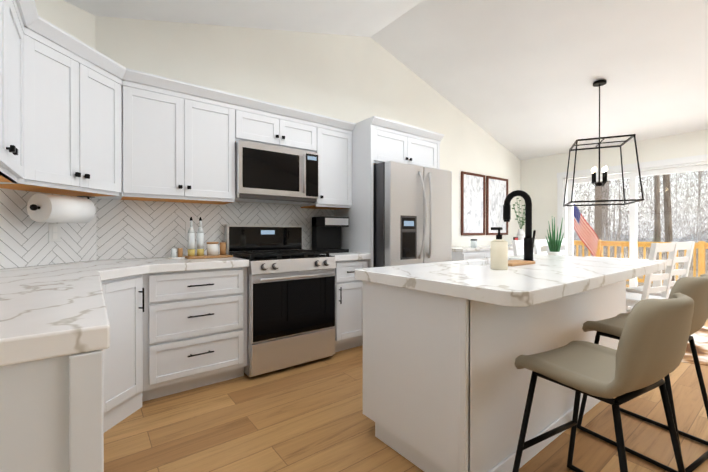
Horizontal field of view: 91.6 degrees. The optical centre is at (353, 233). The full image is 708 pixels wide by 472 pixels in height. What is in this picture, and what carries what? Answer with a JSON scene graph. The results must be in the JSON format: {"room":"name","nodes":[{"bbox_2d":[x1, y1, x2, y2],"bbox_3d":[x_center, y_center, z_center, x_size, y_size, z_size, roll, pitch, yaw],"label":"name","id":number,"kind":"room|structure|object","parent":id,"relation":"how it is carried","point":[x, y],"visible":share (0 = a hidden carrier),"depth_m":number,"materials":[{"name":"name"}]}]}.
{"room":"dining room and kitchen","nodes":[
{"label":"dining room and kitchen","id":0,"kind":"room"},
{"bbox_2d":[10,0,707,268],"bbox_3d":[2.456,-0.610,1.459,7.180,3.460,7.300,0,0,-37],"label":"wall","id":1,"kind":"structure","parent":0,"point":[354,79],"depth_m":3.88,"materials":[{"name":"paint"}]},
{"bbox_2d":[0,0,15,175],"bbox_3d":[-1.410,-0.652,1.128,0.330,0.783,0.543,0,0,-37],"label":"upper cabinet","id":2,"kind":"object","parent":1,"relation":"attached to","point":[3,3],"depth_m":1.36,"materials":[{"name":"white wood"}]},
{"bbox_2d":[0,0,35,183],"bbox_3d":[-1.656,-0.654,1.480,0.367,0.783,0.541,0,0,-37],"label":"upper cabinet","id":3,"kind":"object","parent":1,"relation":"attached to","point":[21,18],"depth_m":1.69,"materials":[{"name":"white wood"}]},
{"bbox_2d":[0,180,43,191],"bbox_3d":[-1.840,-0.667,1.721,0.367,0.830,0.287,0,0,-37],"label":"upper cabinet","id":4,"kind":"object","parent":1,"relation":"attached to","point":[12,184],"depth_m":1.86,"materials":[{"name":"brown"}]},
{"bbox_2d":[27,193,94,222],"bbox_3d":[-1.769,-0.151,2.095,0.164,0.176,0.377,0,0,8],"label":"paper towel holder","id":5,"kind":"object","parent":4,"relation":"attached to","point":[53,208],"visible":1,"depth_m":2.01,"materials":[{"name":"white paper"}]},
{"bbox_2d":[5,20,131,195],"bbox_3d":[-1.778,-0.656,2.047,0.670,0.783,0.730,0,0,-37],"label":"upper cabinet","id":6,"kind":"object","parent":1,"relation":"attached to","point":[78,117],"depth_m":2.05,"materials":[{"name":"white wood"}]},
{"bbox_2d":[76,72,135,199],"bbox_3d":[-1.744,-0.670,2.420,0.291,0.830,0.368,0,0,-37],"label":"upper cabinet","id":7,"kind":"object","parent":1,"relation":"attached to","point":[131,195],"depth_m":2.40,"materials":[{"name":"white wood"}]},
{"bbox_2d":[136,80,195,202],"bbox_3d":[-1.521,-0.659,2.590,0.500,0.783,0.368,0,0,-37],"label":"upper cabinet","id":8,"kind":"object","parent":1,"relation":"attached to","point":[165,114],"depth_m":2.52,"materials":[{"name":"white wood"}]},
{"bbox_2d":[0,188,333,268],"bbox_3d":[-1.119,-0.043,2.736,2.745,0.485,0.633,0,0,-37],"label":"backsplash","id":9,"kind":"structure","parent":1,"relation":"attached to","point":[113,229],"depth_m":2.64,"materials":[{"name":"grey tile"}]},
{"bbox_2d":[188,96,235,203],"bbox_3d":[-1.248,-0.660,2.823,0.442,0.783,0.330,0,0,-37],"label":"upper cabinet","id":10,"kind":"object","parent":1,"relation":"attached to","point":[215,119],"depth_m":2.74,"materials":[{"name":"white wood"}]},
{"bbox_2d":[236,104,287,147],"bbox_3d":[-0.894,-0.914,3.092,0.443,0.278,0.330,0,0,-37],"label":"upper cabinet","id":11,"kind":"object","parent":1,"relation":"attached to","point":[253,125],"depth_m":2.96,"materials":[{"name":"white wood"}]},
{"bbox_2d":[235,140,318,204],"bbox_3d":[-0.739,-0.524,3.163,0.766,0.463,0.409,0,0,-37],"label":"microwave","id":12,"kind":"object","parent":11,"relation":"attached to","point":[269,174],"visible":0.96,"depth_m":3.00,"materials":[{"name":"silver metal"}]},
{"bbox_2d":[288,116,319,152],"bbox_3d":[-0.631,-0.914,3.293,0.443,0.278,0.330,0,0,-37],"label":"upper cabinet","id":13,"kind":"object","parent":1,"relation":"attached to","point":[303,135],"depth_m":3.21,"materials":[{"name":"white wood"}]},
{"bbox_2d":[301,124,353,209],"bbox_3d":[-0.287,-0.663,3.557,0.418,0.783,0.330,0,0,-37],"label":"upper cabinet","id":14,"kind":"object","parent":1,"relation":"attached to","point":[335,154],"depth_m":3.44,"materials":[{"name":"white wood"}]},
{"bbox_2d":[461,171,484,234],"bbox_3d":[1.876,-0.453,5.399,0.620,0.970,0.028,0,0,-37],"label":"picture frame","id":15,"kind":"object","parent":1,"relation":"attached to","point":[472,203],"depth_m":5.39,"materials":[{"name":"white paper"}]},
{"bbox_2d":[486,176,507,234],"bbox_3d":[2.428,-0.455,5.821,0.650,0.970,0.028,0,0,-37],"label":"picture frame","id":16,"kind":"object","parent":1,"relation":"attached to","point":[496,188],"depth_m":5.79,"materials":[{"name":"white paper"}]},
{"bbox_2d":[557,154,707,307],"bbox_3d":[4.109,0.046,5.072,0.171,2.115,2.020,0,0,-37],"label":"door frame","id":17,"kind":"structure","parent":1,"relation":"attached to","point":[698,163],"depth_m":5.07,"materials":[{"name":"white wood"}]},
{"bbox_2d":[64,0,707,159],"bbox_3d":[2.456,-1.868,1.454,7.180,1.184,7.300,0,0,-37],"label":"ceiling","id":18,"kind":"structure","parent":0,"point":[517,78],"depth_m":3.77,"materials":[{"name":"paint"}]},
{"bbox_2d":[563,80,643,206],"bbox_3d":[2.872,-1.055,4.027,0.656,1.423,0.656,0,0,25],"label":"pendant light","id":19,"kind":"object","parent":18,"relation":"hanging from","point":[598,83],"visible":1,"depth_m":4.00,"materials":[{"name":"black metal"}]},
{"bbox_2d":[104,319,707,471],"bbox_3d":[2.456,1.170,1.467,7.180,0.100,7.300,0,0,-37],"label":"floor","id":20,"kind":"structure","parent":0,"point":[310,416],"depth_m":1.94,"materials":[{"name":"brown wood"}]},
{"bbox_2d":[0,311,111,471],"bbox_3d":[-0.975,0.693,0.804,0.620,0.860,0.546,0,0,-37],"label":"base cabinet","id":21,"kind":"object","parent":20,"relation":"on","point":[56,413],"depth_m":0.74,"materials":[{"name":"white wood"}]},
{"bbox_2d":[0,260,115,366],"bbox_3d":[-1.465,0.232,1.476,0.660,0.055,2.213,0,0,-37],"label":"countertop","id":22,"kind":"structure","parent":21,"relation":"on","point":[52,311],"depth_m":0.91,"materials":[{"name":"stone"}]},
{"bbox_2d":[112,275,151,426],"bbox_3d":[-1.389,0.688,2.022,0.280,0.860,0.280,0,0,-37],"label":"base cabinet","id":23,"kind":"object","parent":20,"relation":"on","point":[131,295],"depth_m":2.10,"materials":[{"name":"white wood"}]},
{"bbox_2d":[148,267,247,398],"bbox_3d":[-1.264,0.685,2.607,0.742,0.860,0.661,0,0,-37],"label":"base cabinet","id":24,"kind":"object","parent":20,"relation":"on","point":[175,332],"depth_m":2.40,"materials":[{"name":"white wood"}]},
{"bbox_2d":[100,257,248,278],"bbox_3d":[-1.252,0.228,2.470,0.886,0.055,0.893,0,0,-37],"label":"countertop","id":25,"kind":"structure","parent":24,"relation":"on","point":[121,268],"depth_m":2.36,"materials":[{"name":"stone"}]},
{"bbox_2d":[168,248,184,258],"bbox_3d":[-1.383,0.159,2.682,0.120,0.080,0.120,0,0,-37],"label":"salt","id":26,"kind":"object","parent":25,"relation":"on","point":[173,253],"visible":1,"depth_m":2.66,"materials":[{"name":"white ceramic"}]},
{"bbox_2d":[183,217,232,258],"bbox_3d":[-1.188,0.033,2.805,0.340,0.330,0.200,0,0,-37],"label":"tray","id":27,"kind":"object","parent":25,"relation":"on","point":[212,249],"visible":1,"depth_m":2.79,"materials":[{"name":"brown wood"}]},
{"bbox_2d":[224,224,335,376],"bbox_3d":[-0.645,0.518,3.044,0.764,1.190,0.716,0,0,-37],"label":"range","id":28,"kind":"object","parent":20,"relation":"on","point":[290,301],"visible":0.96,"depth_m":2.82,"materials":[{"name":"silver metal"}]},
{"bbox_2d":[334,259,367,351],"bbox_3d":[-0.204,0.681,3.451,0.420,0.860,0.608,0,0,-37],"label":"base cabinet","id":29,"kind":"object","parent":20,"relation":"on","point":[348,327],"depth_m":3.20,"materials":[{"name":"white wood"}]},
{"bbox_2d":[321,252,370,260],"bbox_3d":[-0.196,0.223,3.440,0.422,0.055,0.633,0,0,-37],"label":"countertop","id":30,"kind":"structure","parent":29,"relation":"on","point":[344,256],"depth_m":3.20,"materials":[{"name":"stone"}]},
{"bbox_2d":[312,216,348,252],"bbox_3d":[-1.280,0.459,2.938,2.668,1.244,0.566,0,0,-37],"label":"coffee maker","id":31,"kind":"object","parent":30,"relation":"on","point":[326,233],"visible":0.62,"depth_m":3.49,"materials":[{"name":"black plastic"}]},
{"bbox_2d":[334,116,443,267],"bbox_3d":[0.404,-0.006,3.870,1.047,2.230,0.677,0,0,-37],"label":"surround","id":32,"kind":"object","parent":20,"relation":"on","point":[376,140],"visible":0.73,"depth_m":3.49,"materials":[{"name":"white wood"}]},
{"bbox_2d":[373,161,451,266],"bbox_3d":[0.471,0.217,3.765,0.920,1.785,0.907,0,0,-37],"label":"fridge","id":33,"kind":"object","parent":20,"relation":"on","point":[412,213],"visible":0.42,"depth_m":3.36,"materials":[{"name":"silver metal"}]},
{"bbox_2d":[363,282,625,471],"bbox_3d":[1.057,0.686,2.280,2.054,0.859,0.705,0,0,-37],"label":"kitchen island","id":34,"kind":"object","parent":20,"relation":"on","point":[446,381],"depth_m":1.62,"materials":[{"name":"white wood"}]},
{"bbox_2d":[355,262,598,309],"bbox_3d":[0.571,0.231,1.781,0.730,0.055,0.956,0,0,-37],"label":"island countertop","id":35,"kind":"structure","parent":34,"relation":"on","point":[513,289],"depth_m":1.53,"materials":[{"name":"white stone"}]},
{"bbox_2d":[490,227,507,269],"bbox_3d":[0.814,0.084,1.931,0.090,0.235,0.090,0,0,-37],"label":"soap dispenser","id":36,"kind":"object","parent":35,"relation":"on","point":[498,252],"visible":1,"depth_m":1.90,"materials":[{"name":"beige"}]},
{"bbox_2d":[455,258,646,289],"bbox_3d":[1.179,0.229,2.245,0.812,0.055,0.956,0,0,-37],"label":"island countertop","id":37,"kind":"structure","parent":34,"relation":"on","point":[609,273],"depth_m":2.03,"materials":[{"name":"white stone"}]},
{"bbox_2d":[503,190,534,260],"bbox_3d":[1.201,-0.056,2.498,0.112,0.511,0.219,0,0,-37],"label":"faucet","id":38,"kind":"object","parent":37,"relation":"on","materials":[{"name":"black metal"}]},
{"bbox_2d":[508,260,534,265],"bbox_3d":[1.032,0.192,2.224,0.300,0.017,0.140,0,0,-37],"label":"cutting board","id":39,"kind":"object","parent":37,"relation":"on","point":[516,262],"visible":0.71,"depth_m":2.18,"materials":[{"name":"brown wood"}]},
{"bbox_2d":[508,254,665,273],"bbox_3d":[1.735,0.227,2.670,0.600,0.055,0.956,0,0,-37],"label":"island countertop","id":40,"kind":"structure","parent":34,"relation":"on","point":[653,266],"depth_m":2.52,"materials":[{"name":"white stone"}]},
{"bbox_2d":[452,244,541,260],"bbox_3d":[2.163,0.653,5.324,2.230,0.900,0.505,0,0,-37],"label":"buffet","id":41,"kind":"object","parent":20,"relation":"on","point":[467,252],"visible":0.17,"depth_m":4.69,"materials":[{"name":"white wood"}]},
{"bbox_2d":[470,239,476,247],"bbox_3d":[1.714,0.144,4.922,0.092,0.119,0.094,0,0,-37],"label":"glass jar","id":42,"kind":"object","parent":41,"relation":"on","point":[473,243],"visible":1,"depth_m":4.88,"materials":[{"name":"white"}]},
{"bbox_2d":[512,198,524,239],"bbox_3d":[2.809,-0.188,5.759,0.458,0.776,0.302,0,0,-37],"label":"vase","id":43,"kind":"object","parent":41,"relation":"on","point":[520,234],"visible":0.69,"depth_m":5.76,"materials":[{"name":"white ceramic"}]},
{"bbox_2d":[512,293,693,471],"bbox_3d":[0.953,0.663,1.321,0.462,0.912,0.504,0,0,-29],"label":"stool","id":44,"kind":"object","parent":20,"relation":"on","point":[648,354],"visible":1,"depth_m":1.14,"materials":[{"name":"beige leather"}]},
{"bbox_2d":[577,274,707,471],"bbox_3d":[1.588,0.661,1.857,0.462,0.912,0.504,0,0,-29],"label":"stool","id":45,"kind":"object","parent":20,"relation":"on","point":[695,289],"visible":0.48,"depth_m":1.75,"materials":[{"name":"beige leather"}]},
{"bbox_2d":[628,312,707,365],"bbox_3d":[3.191,1.105,4.106,3.122,0.005,2.238,0,0,-37],"label":"cowhide rug","id":46,"kind":"object","parent":20,"relation":"on","point":[700,336],"visible":0.06,"depth_m":3.30,"materials":[{"name":"white fur"}]},
{"bbox_2d":[512,240,523,255],"bbox_3d":[2.303,0.594,4.267,0.420,1.012,0.500,0,0,-37],"label":"dining chair","id":47,"kind":"object","parent":46,"relation":"on","point":[516,244],"visible":0.02,"depth_m":4.32,"materials":[{"name":"white wood"}]},
{"bbox_2d":[534,239,549,254],"bbox_3d":[2.732,0.592,4.595,0.420,1.012,0.500,0,0,-37],"label":"dining chair","id":48,"kind":"object","parent":46,"relation":"on","point":[537,243],"visible":0.15,"depth_m":4.72,"materials":[{"name":"white wood"}]},
{"bbox_2d":[560,239,567,255],"bbox_3d":[3.134,0.591,4.877,0.420,1.012,0.500,0,0,-37],"label":"dining chair","id":49,"kind":"object","parent":46,"relation":"on","point":[564,250],"visible":0.04,"depth_m":5.13,"materials":[{"name":"white wood"}]},
{"bbox_2d":[587,256,661,286],"bbox_3d":[3.022,0.724,4.200,1.800,0.752,0.900,0,0,-37],"label":"dining table","id":50,"kind":"object","parent":46,"relation":"on","point":[657,283],"visible":0.02,"depth_m":4.39,"materials":[{"name":"white wood"}]},
{"bbox_2d":[546,217,563,255],"bbox_3d":[2.279,0.074,3.906,0.179,0.549,0.181,0,0,-37],"label":"snake plant","id":51,"kind":"object","parent":50,"relation":"on","point":[554,244],"visible":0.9,"depth_m":3.88,"materials":[{"name":"green plant"}]},
{"bbox_2d":[626,242,678,306],"bbox_3d":[2.920,0.597,3.544,0.420,1.012,0.500,0,0,-25],"label":"dining chair","id":52,"kind":"object","parent":46,"relation":"on","point":[632,299],"visible":0.29,"depth_m":3.39,"materials":[{"name":"white wood"}]},
{"bbox_2d":[626,241,694,312],"bbox_3d":[3.473,0.595,3.941,0.420,1.012,0.500,0,0,-25],"label":"dining chair","id":53,"kind":"object","parent":46,"relation":"on","point":[688,246],"visible":0.35,"depth_m":3.80,"materials":[{"name":"white wood"}]},
{"label":"outside","id":54,"kind":"structure","parent":0,"visible":0},
{"bbox_2d":[573,245,707,288],"bbox_3d":[21.437,2.587,20.379,120.000,0.100,120.000,0,0,-37],"label":"ground","id":55,"kind":"structure","parent":54,"point":[690,273],"depth_m":33.67,"materials":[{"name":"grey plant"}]},
{"bbox_2d":[654,174,674,280],"bbox_3d":[13.534,-8.232,12.257,15.490,21.832,59.231,0,0,-37],"label":"trunks","id":56,"kind":"object","parent":55,"relation":"on","point":[667,214],"depth_m":16.90,"materials":[{"name":"brown plant"}]},
{"bbox_3d":[5.219,1.305,6.724,3.588,0.183,10.000,0,0,-37],"label":"floor","id":57,"kind":"structure","parent":54,"visible":0},
{"bbox_2d":[573,240,707,283],"bbox_3d":[6.541,0.687,7.748,0.100,1.050,10.026,0,0,-37],"label":"deck railing","id":58,"kind":"object","parent":57,"relation":"on","point":[599,253],"depth_m":7.74,"materials":[{"name":"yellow wood"}]},
{"bbox_2d":[573,204,598,256],"bbox_3d":[5.500,-0.127,8.415,0.720,1.528,0.908,0,0,-37],"label":"flag","id":59,"kind":"object","parent":58,"relation":"attached to","point":[583,229],"depth_m":8.24,"materials":[{"name":"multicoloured fabric"}]},
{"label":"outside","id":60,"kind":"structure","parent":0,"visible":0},
{"bbox_2d":[573,231,707,242],"bbox_3d":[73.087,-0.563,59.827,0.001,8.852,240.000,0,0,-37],"label":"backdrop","id":61,"kind":"structure","parent":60,"point":[652,238],"depth_m":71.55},
{"bbox_2d":[573,170,707,270],"bbox_3d":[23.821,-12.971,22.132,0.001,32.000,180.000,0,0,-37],"label":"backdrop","id":62,"kind":"structure","parent":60,"point":[597,224],"depth_m":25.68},
{"bbox_2d":[573,170,707,259],"bbox_3d":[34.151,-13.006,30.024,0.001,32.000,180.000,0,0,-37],"label":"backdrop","id":63,"kind":"structure","parent":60,"point":[605,186],"depth_m":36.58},
{"bbox_2d":[574,171,707,251],"bbox_3d":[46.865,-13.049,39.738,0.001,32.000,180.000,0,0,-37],"label":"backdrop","id":64,"kind":"structure","parent":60,"point":[699,186],"depth_m":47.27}
]}

